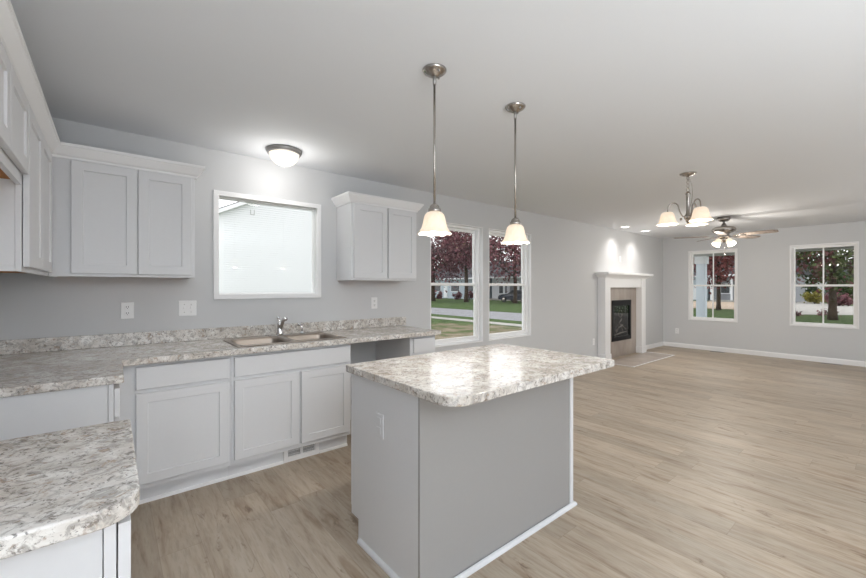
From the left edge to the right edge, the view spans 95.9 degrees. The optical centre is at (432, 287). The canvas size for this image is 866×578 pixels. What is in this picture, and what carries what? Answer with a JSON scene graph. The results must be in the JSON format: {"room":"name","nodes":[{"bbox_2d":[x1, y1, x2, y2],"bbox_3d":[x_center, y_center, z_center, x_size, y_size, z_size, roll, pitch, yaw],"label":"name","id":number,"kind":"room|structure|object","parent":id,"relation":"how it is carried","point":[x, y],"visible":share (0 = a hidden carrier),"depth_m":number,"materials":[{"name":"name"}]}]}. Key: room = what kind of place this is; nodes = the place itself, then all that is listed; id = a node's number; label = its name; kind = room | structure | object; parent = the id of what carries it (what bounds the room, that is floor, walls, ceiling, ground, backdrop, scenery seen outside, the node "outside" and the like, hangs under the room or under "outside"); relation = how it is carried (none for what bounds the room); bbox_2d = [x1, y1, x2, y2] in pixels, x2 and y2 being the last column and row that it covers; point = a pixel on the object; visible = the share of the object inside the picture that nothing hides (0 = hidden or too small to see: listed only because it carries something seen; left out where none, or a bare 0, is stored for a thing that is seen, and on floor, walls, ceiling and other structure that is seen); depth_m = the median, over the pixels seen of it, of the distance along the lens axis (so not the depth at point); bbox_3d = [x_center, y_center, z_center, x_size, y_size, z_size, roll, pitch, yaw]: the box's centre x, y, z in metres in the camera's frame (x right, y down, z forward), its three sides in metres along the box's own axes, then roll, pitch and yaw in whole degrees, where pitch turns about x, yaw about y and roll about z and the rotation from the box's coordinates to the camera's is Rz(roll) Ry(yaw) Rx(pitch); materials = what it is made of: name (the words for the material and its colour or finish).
{"room":"open-plan kitchen","nodes":[
{"label":"open-plan kitchen","id":0,"kind":"room"},
{"bbox_2d":[0,117,662,403],"bbox_3d":[1.221,0.110,5.700,10.630,2.440,0.150,0,0,-39],"label":"wall","id":1,"kind":"structure","parent":0,"point":[566,255],"depth_m":3.74,"materials":[{"name":"paint"}]},
{"bbox_2d":[48,141,204,278],"bbox_3d":[-2.056,-0.467,2.676,0.810,0.799,0.353,0,0,-39],"label":"upper cabinet","id":2,"kind":"object","parent":1,"relation":"attached to","point":[115,213],"visible":0.88,"depth_m":2.53,"materials":[{"name":"paint"}]},
{"bbox_2d":[121,302,133,318],"bbox_3d":[-2.186,0.165,2.793,0.074,0.118,0.009,0,0,-39],"label":"wall outlet","id":3,"kind":"object","parent":1,"relation":"attached to","point":[127,308],"visible":1,"depth_m":2.79,"materials":[{"name":"white plastic"}]},
{"bbox_2d":[179,300,195,315],"bbox_3d":[-1.900,0.162,3.025,0.118,0.118,0.014,0,0,-39],"label":"light switch","id":4,"kind":"object","parent":1,"relation":"attached to","point":[186,308],"visible":1,"depth_m":3.02,"materials":[{"name":"white plastic"}]},
{"bbox_2d":[0,317,405,354],"bbox_3d":[-1.136,0.371,2.892,3.118,0.090,1.186,0,0,-39],"label":"backsplash","id":5,"kind":"structure","parent":1,"relation":"attached to","point":[16,346],"depth_m":2.94,"materials":[{"name":"stone"}]},
{"bbox_2d":[213,190,320,298],"bbox_3d":[-1.462,-0.344,3.482,0.906,0.881,0.162,0,0,-39],"label":"window","id":6,"kind":"structure","parent":1,"relation":"in","point":[217,194],"depth_m":3.44,"materials":[{"name":"white paint"}]},
{"bbox_2d":[371,297,376,308],"bbox_3d":[-0.615,0.165,4.086,0.074,0.118,0.009,0,0,-39],"label":"wall outlet","id":7,"kind":"object","parent":1,"relation":"attached to","point":[373,299],"visible":1,"depth_m":4.08,"materials":[{"name":"white plastic"}]},
{"bbox_2d":[331,191,423,280],"bbox_3d":[-0.540,-0.467,3.923,0.864,0.799,0.353,0,0,-39],"label":"upper cabinet","id":8,"kind":"object","parent":1,"relation":"attached to","point":[376,235],"visible":1,"depth_m":3.76,"materials":[{"name":"paint"}]},
{"bbox_2d":[430,222,482,347],"bbox_3d":[0.267,-0.037,4.914,0.896,1.503,0.147,0,0,-39],"label":"window","id":9,"kind":"structure","parent":1,"relation":"in","point":[477,232],"depth_m":5.15,"materials":[{"name":"white paint"}]},
{"bbox_2d":[489,228,530,340],"bbox_3d":[1.055,-0.037,5.562,0.924,1.503,0.147,0,0,-39],"label":"window","id":10,"kind":"structure","parent":1,"relation":"in","point":[525,248],"depth_m":5.82,"materials":[{"name":"white paint"}]},
{"bbox_2d":[646,342,662,348],"bbox_3d":[4.793,1.284,8.533,1.186,0.092,0.014,0,0,-39],"label":"baseboard","id":11,"kind":"structure","parent":1,"relation":"attached to","point":[658,344],"depth_m":8.61,"materials":[{"name":"white paint"}]},
{"bbox_2d":[10,0,865,238],"bbox_3d":[3.668,-1.185,2.727,10.630,0.150,7.850,0,0,-39],"label":"ceiling","id":12,"kind":"structure","parent":0,"point":[764,100],"depth_m":2.21,"materials":[{"name":"paint"}]},
{"bbox_2d":[266,144,301,166],"bbox_3d":[-1.206,-1.041,3.165,0.274,0.138,0.274,0,0,-39],"label":"ceiling light","id":13,"kind":"object","parent":12,"relation":"attached to","point":[280,154],"visible":1,"depth_m":3.08,"materials":[{"name":"white glass"}]},
{"bbox_2d":[417,63,451,236],"bbox_3d":[0.008,-0.690,1.996,0.176,0.840,0.176,0,0,-39],"label":"pendant light","id":14,"kind":"object","parent":12,"relation":"hanging from","point":[434,222],"visible":1,"depth_m":1.98,"materials":[{"name":"white glass"}]},
{"bbox_2d":[501,102,529,244],"bbox_3d":[0.506,-0.690,2.401,0.176,0.840,0.176,0,0,-39],"label":"pendant light","id":15,"kind":"object","parent":12,"relation":"hanging from","point":[515,232],"visible":1,"depth_m":2.38,"materials":[{"name":"white glass"}]},
{"bbox_2d":[656,171,713,226],"bbox_3d":[2.507,-0.865,3.841,0.472,0.490,0.492,0,0,-39],"label":"chandelier","id":16,"kind":"object","parent":12,"relation":"hanging from","point":[699,215],"visible":1,"depth_m":3.80,"materials":[{"name":"white glass"}]},
{"bbox_2d":[674,216,778,255],"bbox_3d":[4.612,-0.805,6.161,1.297,0.610,1.300,0,0,-39],"label":"ceiling fan","id":17,"kind":"object","parent":12,"relation":"hanging from","point":[723,232],"visible":1,"depth_m":6.12,"materials":[{"name":"brown wood"}]},
{"bbox_2d":[130,346,865,577],"bbox_3d":[3.668,1.405,2.727,10.630,0.150,7.850,0,0,-39],"label":"floor","id":18,"kind":"structure","parent":0,"point":[691,463],"depth_m":2.48,"materials":[{"name":"brown wood"}]},
{"bbox_2d":[0,383,119,440],"bbox_3d":[-2.102,0.892,2.107,0.627,0.875,1.169,0,0,-39],"label":"base cabinet","id":19,"kind":"object","parent":18,"relation":"on","point":[46,412],"visible":0.26,"depth_m":1.72,"materials":[{"name":"laminate"}]},
{"bbox_2d":[0,317,440,397],"bbox_3d":[-1.136,0.390,2.892,3.118,0.128,1.186,0,0,-39],"label":"countertop","id":20,"kind":"structure","parent":19,"relation":"on","point":[50,364],"depth_m":2.57,"materials":[{"name":"stone"}]},
{"bbox_2d":[269,316,290,335],"bbox_3d":[-1.278,0.327,3.292,0.180,0.165,0.137,0,0,-39],"label":"kitchen faucet","id":21,"kind":"object","parent":20,"relation":"on","point":[280,325],"visible":1,"depth_m":3.30,"materials":[{"name":"silver metal"}]},
{"bbox_2d":[222,332,345,346],"bbox_3d":[-1.186,0.498,3.149,0.824,0.179,0.492,0,0,-39],"label":"sink","id":22,"kind":"object","parent":20,"relation":"in","point":[262,340],"visible":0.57,"depth_m":3.19,"materials":[{"name":"metal"}]},
{"bbox_2d":[297,322,304,333],"bbox_3d":[-1.165,0.358,3.439,0.045,0.103,0.079,0,0,17],"label":"sprayer","id":23,"kind":"object","parent":22,"relation":"on","point":[301,324],"visible":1,"depth_m":3.44,"materials":[{"name":"silver metal"}]},
{"bbox_2d":[0,515,130,577],"bbox_3d":[-1.025,0.892,0.799,0.627,0.875,0.564,0,0,-39],"label":"base cabinet","id":24,"kind":"object","parent":18,"relation":"on","point":[106,552],"visible":0.33,"depth_m":0.74,"materials":[{"name":"laminate"}]},
{"bbox_2d":[0,419,139,559],"bbox_3d":[-1.014,0.435,0.798,0.644,0.038,0.612,0,0,-39],"label":"countertop","id":25,"kind":"structure","parent":24,"relation":"on","point":[63,485],"depth_m":0.82,"materials":[{"name":"stone"}]},
{"bbox_2d":[119,356,230,504],"bbox_3d":[-1.807,0.892,2.696,0.620,0.875,0.634,0,0,-39],"label":"base cabinet","id":26,"kind":"object","parent":18,"relation":"on","point":[179,412],"visible":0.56,"depth_m":2.47,"materials":[{"name":"paint"}]},
{"bbox_2d":[229,344,350,478],"bbox_3d":[-1.219,0.892,3.180,0.900,0.875,0.634,0,0,-39],"label":"base cabinet","id":27,"kind":"object","parent":18,"relation":"on","point":[282,401],"visible":0.74,"depth_m":2.90,"materials":[{"name":"paint"}]},
{"bbox_2d":[283,443,318,462],"bbox_3d":[-1.025,1.279,3.044,0.279,0.102,0.020,0,0,-39],"label":"vent register","id":28,"kind":"object","parent":27,"relation":"attached to","point":[309,450],"visible":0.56,"depth_m":3.04,"materials":[{"name":"white paint"}]},
{"bbox_2d":[289,448,298,455],"bbox_3d":[-1.070,1.268,3.008,0.100,0.052,0.005,0,0,-39],"label":"grille","id":29,"kind":"object","parent":28,"relation":"attached to","point":[294,452],"depth_m":3.01,"materials":[{"name":"grey metal"}]},
{"bbox_2d":[376,335,434,359],"bbox_3d":[-0.284,0.892,3.949,0.300,0.875,0.634,0,0,-39],"label":"base cabinet","id":30,"kind":"object","parent":18,"relation":"on","point":[393,348],"visible":0.11,"depth_m":3.75,"materials":[{"name":"laminate"}]},
{"bbox_2d":[351,374,576,577],"bbox_3d":[0.208,0.892,2.253,1.213,0.875,0.650,0,0,-39],"label":"kitchen island","id":31,"kind":"object","parent":18,"relation":"on","point":[438,491],"visible":0.78,"depth_m":1.89,"materials":[{"name":"laminate"}]},
{"bbox_2d":[375,412,383,438],"bbox_3d":[-0.258,0.666,1.886,0.006,0.117,0.070,0,0,-39],"label":"outlet","id":32,"kind":"object","parent":31,"relation":"attached to","point":[379,416],"depth_m":1.88,"materials":[{"name":"plastic"}]},
{"bbox_2d":[346,343,613,406],"bbox_3d":[0.288,0.435,2.174,1.265,0.038,0.859,0,0,-39],"label":"island countertop","id":33,"kind":"structure","parent":31,"relation":"on","point":[463,377],"depth_m":1.96,"materials":[{"name":"stone"}]},
{"bbox_2d":[595,272,653,358],"bbox_3d":[3.700,0.530,7.479,1.896,1.597,0.249,0,0,-39],"label":"fireplace","id":34,"kind":"object","parent":18,"relation":"on","point":[621,296],"visible":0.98,"depth_m":7.52,"materials":[{"name":"wood"}]},
{"bbox_2d":[595,272,653,278],"bbox_3d":[3.700,-0.219,7.479,1.896,0.098,0.248,0,0,-39],"label":"mantel shelf","id":35,"kind":"object","parent":34,"relation":"attached to","point":[600,275],"depth_m":7.19,"materials":[{"name":"white paint"}]},
{"bbox_2d":[614,352,674,366],"bbox_3d":[3.869,1.326,7.250,1.810,0.007,0.509,0,0,-39],"label":"hearth","id":36,"kind":"object","parent":18,"relation":"on","point":[647,357],"visible":0.84,"depth_m":7.17,"materials":[{"name":"tile"}]},
{"bbox_2d":[663,221,865,360],"bbox_3d":[7.714,0.110,6.057,0.150,2.440,7.550,0,0,-39],"label":"wall","id":37,"kind":"structure","parent":0,"point":[763,324],"depth_m":7.53,"materials":[{"name":"paint"}]},
{"bbox_2d":[688,248,737,322],"bbox_3d":[5.909,-0.037,8.237,0.162,1.493,0.868,0,0,-39],"label":"window","id":38,"kind":"structure","parent":37,"relation":"in","point":[690,253],"depth_m":8.24,"materials":[{"name":"white paint"}]},
{"bbox_2d":[663,342,865,366],"bbox_3d":[7.650,1.284,6.005,0.014,0.092,7.548,0,0,-39],"label":"baseboard","id":39,"kind":"structure","parent":37,"relation":"attached to","point":[682,345],"depth_m":7.43,"materials":[{"name":"white paint"}]},
{"bbox_2d":[790,241,858,328],"bbox_3d":[6.959,-0.033,6.961,0.162,1.483,0.873,0,0,-39],"label":"window","id":40,"kind":"structure","parent":37,"relation":"in","point":[793,248],"depth_m":6.95,"materials":[{"name":"white paint"}]},
{"bbox_3d":[-0.378,0.110,-0.603,0.150,2.440,7.550,0,0,-39],"label":"wall","id":41,"kind":"structure","parent":0,"visible":0},
{"bbox_2d":[0,0,39,183],"bbox_3d":[-1.574,-0.648,1.256,0.362,0.436,0.780,0,0,-39],"label":"upper cabinet","id":42,"kind":"object","parent":41,"relation":"attached to","point":[19,80],"visible":1,"depth_m":1.39,"materials":[{"name":"paint"}]},
{"bbox_2d":[0,86,59,275],"bbox_3d":[-2.105,-0.467,1.902,0.362,0.799,0.892,0,0,-39],"label":"upper cabinet","id":43,"kind":"object","parent":41,"relation":"attached to","point":[25,207],"visible":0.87,"depth_m":1.77,"materials":[{"name":"paint"}]},
{"label":"outside","id":44,"kind":"structure","parent":0,"visible":0},
{"bbox_2d":[431,298,852,324],"bbox_3d":[38.933,1.930,64.422,98.000,0.300,170.000,0,0,-39],"label":"lawn","id":45,"kind":"structure","parent":44,"point":[449,303],"depth_m":31.31,"materials":[{"name":"green plant"}]},
{"bbox_2d":[435,291,443,298],"bbox_3d":[0.868,1.246,59.719,1.760,1.578,1.384,0,0,35],"label":"bush","id":46,"kind":"object","parent":45,"relation":"on","point":[438,296],"visible":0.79,"depth_m":59.35,"materials":[{"name":"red plant"}]},
{"bbox_2d":[431,232,470,300],"bbox_3d":[0.286,-4.109,51.044,11.732,11.793,11.286,0,0,39],"label":"maple tree","id":47,"kind":"object","parent":45,"relation":"on","point":[434,263],"visible":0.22,"depth_m":50.78,"materials":[{"name":"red plant"}]},
{"bbox_2d":[452,291,462,299],"bbox_3d":[3.707,1.206,56.701,1.763,1.727,1.568,0,0,-39],"label":"bush","id":48,"kind":"object","parent":45,"relation":"on","point":[458,295],"visible":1,"depth_m":56.49,"materials":[{"name":"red plant"}]},
{"bbox_2d":[431,231,508,301],"bbox_3d":[3.847,-3.844,47.475,9.707,11.260,9.286,0,0,-14],"label":"maple tree","id":49,"kind":"object","parent":45,"relation":"on","point":[464,256],"visible":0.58,"depth_m":45.67,"materials":[{"name":"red plant"}]},
{"bbox_2d":[434,261,506,298],"bbox_3d":[6.274,-1.120,65.518,10.040,5.800,15.600,0,0,-39],"label":"house","id":50,"kind":"structure","parent":45,"relation":"on","point":[450,289],"depth_m":61.99,"materials":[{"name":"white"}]},
{"bbox_2d":[468,291,472,299],"bbox_3d":[5.150,1.243,55.147,1.639,1.552,1.794,0,0,8],"label":"bush","id":51,"kind":"object","parent":45,"relation":"on","point":[470,294],"visible":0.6,"depth_m":54.82,"materials":[{"name":"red plant"}]},
{"bbox_2d":[468,235,520,302],"bbox_3d":[8.542,-3.388,42.709,10.204,10.348,10.448,0,0,-39],"label":"maple tree","id":52,"kind":"object","parent":45,"relation":"on","point":[514,249],"visible":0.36,"depth_m":43.01,"materials":[{"name":"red plant"}]},
{"bbox_2d":[489,261,521,300],"bbox_3d":[15.416,-1.120,53.938,11.640,5.800,13.500,0,0,-39],"label":"house","id":53,"kind":"structure","parent":45,"relation":"on","point":[496,290],"depth_m":54.49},
{"bbox_2d":[498,290,521,301],"bbox_3d":[10.012,1.045,46.059,1.856,1.470,4.560,0,0,-39],"label":"car","id":54,"kind":"object","parent":45,"relation":"on","point":[509,296],"visible":0.46,"depth_m":45.99,"materials":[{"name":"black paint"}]},
{"bbox_2d":[693,264,709,300],"bbox_3d":[37.631,-1.195,58.105,10.040,5.950,8.900,0,0,-39],"label":"house","id":55,"kind":"structure","parent":45,"relation":"on","point":[694,288],"depth_m":53.21,"materials":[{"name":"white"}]},
{"bbox_2d":[694,255,734,309],"bbox_3d":[22.070,-3.100,30.496,9.306,9.768,9.650,0,0,-17],"label":"maple tree","id":56,"kind":"object","parent":45,"relation":"on","point":[720,263],"visible":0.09,"depth_m":30.03,"materials":[{"name":"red plant"}]},
{"bbox_2d":[707,256,809,301],"bbox_3d":[41.447,-1.195,49.849,11.640,5.950,8.300,0,0,-39],"label":"house","id":57,"kind":"structure","parent":45,"relation":"on","point":[727,295],"depth_m":48.98,"materials":[{"name":"grey"}]},
{"bbox_2d":[728,249,853,319],"bbox_3d":[21.840,-2.812,21.089,10.388,9.194,10.635,0,0,31],"label":"maple tree","id":58,"kind":"object","parent":45,"relation":"on","point":[832,257],"visible":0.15,"depth_m":21.17,"materials":[{"name":"green plant"}]},
{"bbox_2d":[816,308,837,315],"bbox_3d":[24.264,1.589,23.946,0.846,0.699,1.066,0,0,-39],"label":"bush","id":59,"kind":"object","parent":45,"relation":"on","point":[825,311],"visible":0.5,"depth_m":24.08,"materials":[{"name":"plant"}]},
{"bbox_2d":[805,250,853,294],"bbox_3d":[51.687,-3.040,55.287,13.334,12.429,13.845,0,0,-39],"label":"maple tree","id":60,"kind":"object","parent":45,"relation":"on","point":[813,289],"visible":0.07,"depth_m":53.12,"materials":[{"name":"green plant"}]},
{"bbox_2d":[805,262,853,295],"bbox_3d":[64.650,-1.195,63.830,10.040,5.950,6.400,0,0,-39],"label":"house","id":61,"kind":"structure","parent":45,"relation":"on","point":[819,287],"depth_m":61.56,"materials":[{"name":"white"}]},
{"bbox_2d":[822,270,853,301],"bbox_3d":[43.850,-0.041,41.367,4.031,4.159,3.997,0,0,-39],"label":"bush","id":62,"kind":"object","parent":45,"relation":"on","point":[848,290],"visible":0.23,"depth_m":41.10,"materials":[{"name":"green plant"}]},
{"bbox_2d":[824,292,852,305],"bbox_3d":[38.343,1.220,36.957,2.535,1.735,2.194,0,0,-39],"label":"bush","id":63,"kind":"object","parent":45,"relation":"on","point":[846,300],"visible":0.58,"depth_m":36.56,"materials":[{"name":"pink plant"}]},
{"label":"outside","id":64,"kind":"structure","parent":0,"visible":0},
{"bbox_2d":[431,314,521,327],"bbox_3d":[-7.756,1.930,13.043,28.600,0.300,110.000,0,0,-39],"label":"lawn","id":65,"kind":"structure","parent":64,"point":[435,315],"depth_m":20.94,"materials":[{"name":"green plant"}]},
{"bbox_2d":[219,202,311,292],"bbox_3d":[-8.287,-2.220,24.263,10.960,8.000,8.600,0,0,-39],"label":"house","id":66,"kind":"structure","parent":65,"relation":"on","point":[263,248],"depth_m":19.05,"materials":[{"name":"white"}]},
{"bbox_3d":[7.936,1.625,7.581,2.110,0.310,5.620,0,0,-39],"label":"porch slab","id":67,"kind":"object","parent":65,"relation":"on","visible":0},
{"bbox_2d":[694,256,708,316],"bbox_3d":[6.899,0.340,10.030,0.250,2.258,0.250,0,0,-39],"label":"porch column","id":68,"kind":"structure","parent":67,"relation":"on","point":[701,262],"depth_m":9.97,"materials":[{"name":"paint"}]},
{"bbox_2d":[694,246,853,256],"bbox_3d":[8.525,-0.938,8.053,0.200,0.295,5.800,0,0,-39],"label":"beam","id":69,"kind":"structure","parent":68,"relation":"on","point":[845,247],"depth_m":8.44,"materials":[{"name":"paint"}]},
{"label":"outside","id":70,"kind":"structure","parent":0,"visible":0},
{"bbox_2d":[431,308,521,320],"bbox_3d":[5.370,1.940,23.846,5.400,0.280,110.000,0,0,-39],"label":"street","id":71,"kind":"structure","parent":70,"point":[442,311],"depth_m":26.82,"materials":[{"name":"grey asphalt"}]},
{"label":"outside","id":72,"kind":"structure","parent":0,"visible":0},
{"bbox_2d":[431,322,521,339],"bbox_3d":[1.577,1.774,14.056,7.500,0.011,11.300,0,0,-39],"label":"bare ground","id":73,"kind":"structure","parent":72,"point":[448,330],"depth_m":16.36,"materials":[{"name":"soil"}]},
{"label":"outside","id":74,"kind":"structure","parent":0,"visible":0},
{"bbox_2d":[796,301,852,314],"bbox_3d":[37.293,1.770,36.949,4.960,0.019,35.880,0,0,44],"label":"driveway","id":75,"kind":"structure","parent":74,"point":[807,308],"depth_m":32.42,"materials":[{"name":"concrete"}]},
{"bbox_2d":[802,288,825,303],"bbox_3d":[40.879,0.940,41.820,2.461,1.756,2.147,0,0,-39],"label":"bush","id":76,"kind":"object","parent":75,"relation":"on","point":[809,297],"visible":0.89,"depth_m":41.70,"materials":[{"name":"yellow plant"}]},
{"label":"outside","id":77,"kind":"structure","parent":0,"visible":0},
{"bbox_2d":[693,301,733,308],"bbox_3d":[29.973,1.770,40.008,6.245,0.019,21.020,0,0,32],"label":"driveway","id":78,"kind":"structure","parent":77,"point":[724,305],"depth_m":37.76,"materials":[{"name":"beige concrete"}]},
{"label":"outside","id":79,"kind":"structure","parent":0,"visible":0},
{"bbox_2d":[431,316,521,326],"bbox_3d":[1.760,1.770,20.876,0.850,0.019,110.000,0,0,-39],"label":"sidewalk","id":80,"kind":"structure","parent":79,"point":[434,317],"depth_m":20.11,"materials":[{"name":"concrete"}]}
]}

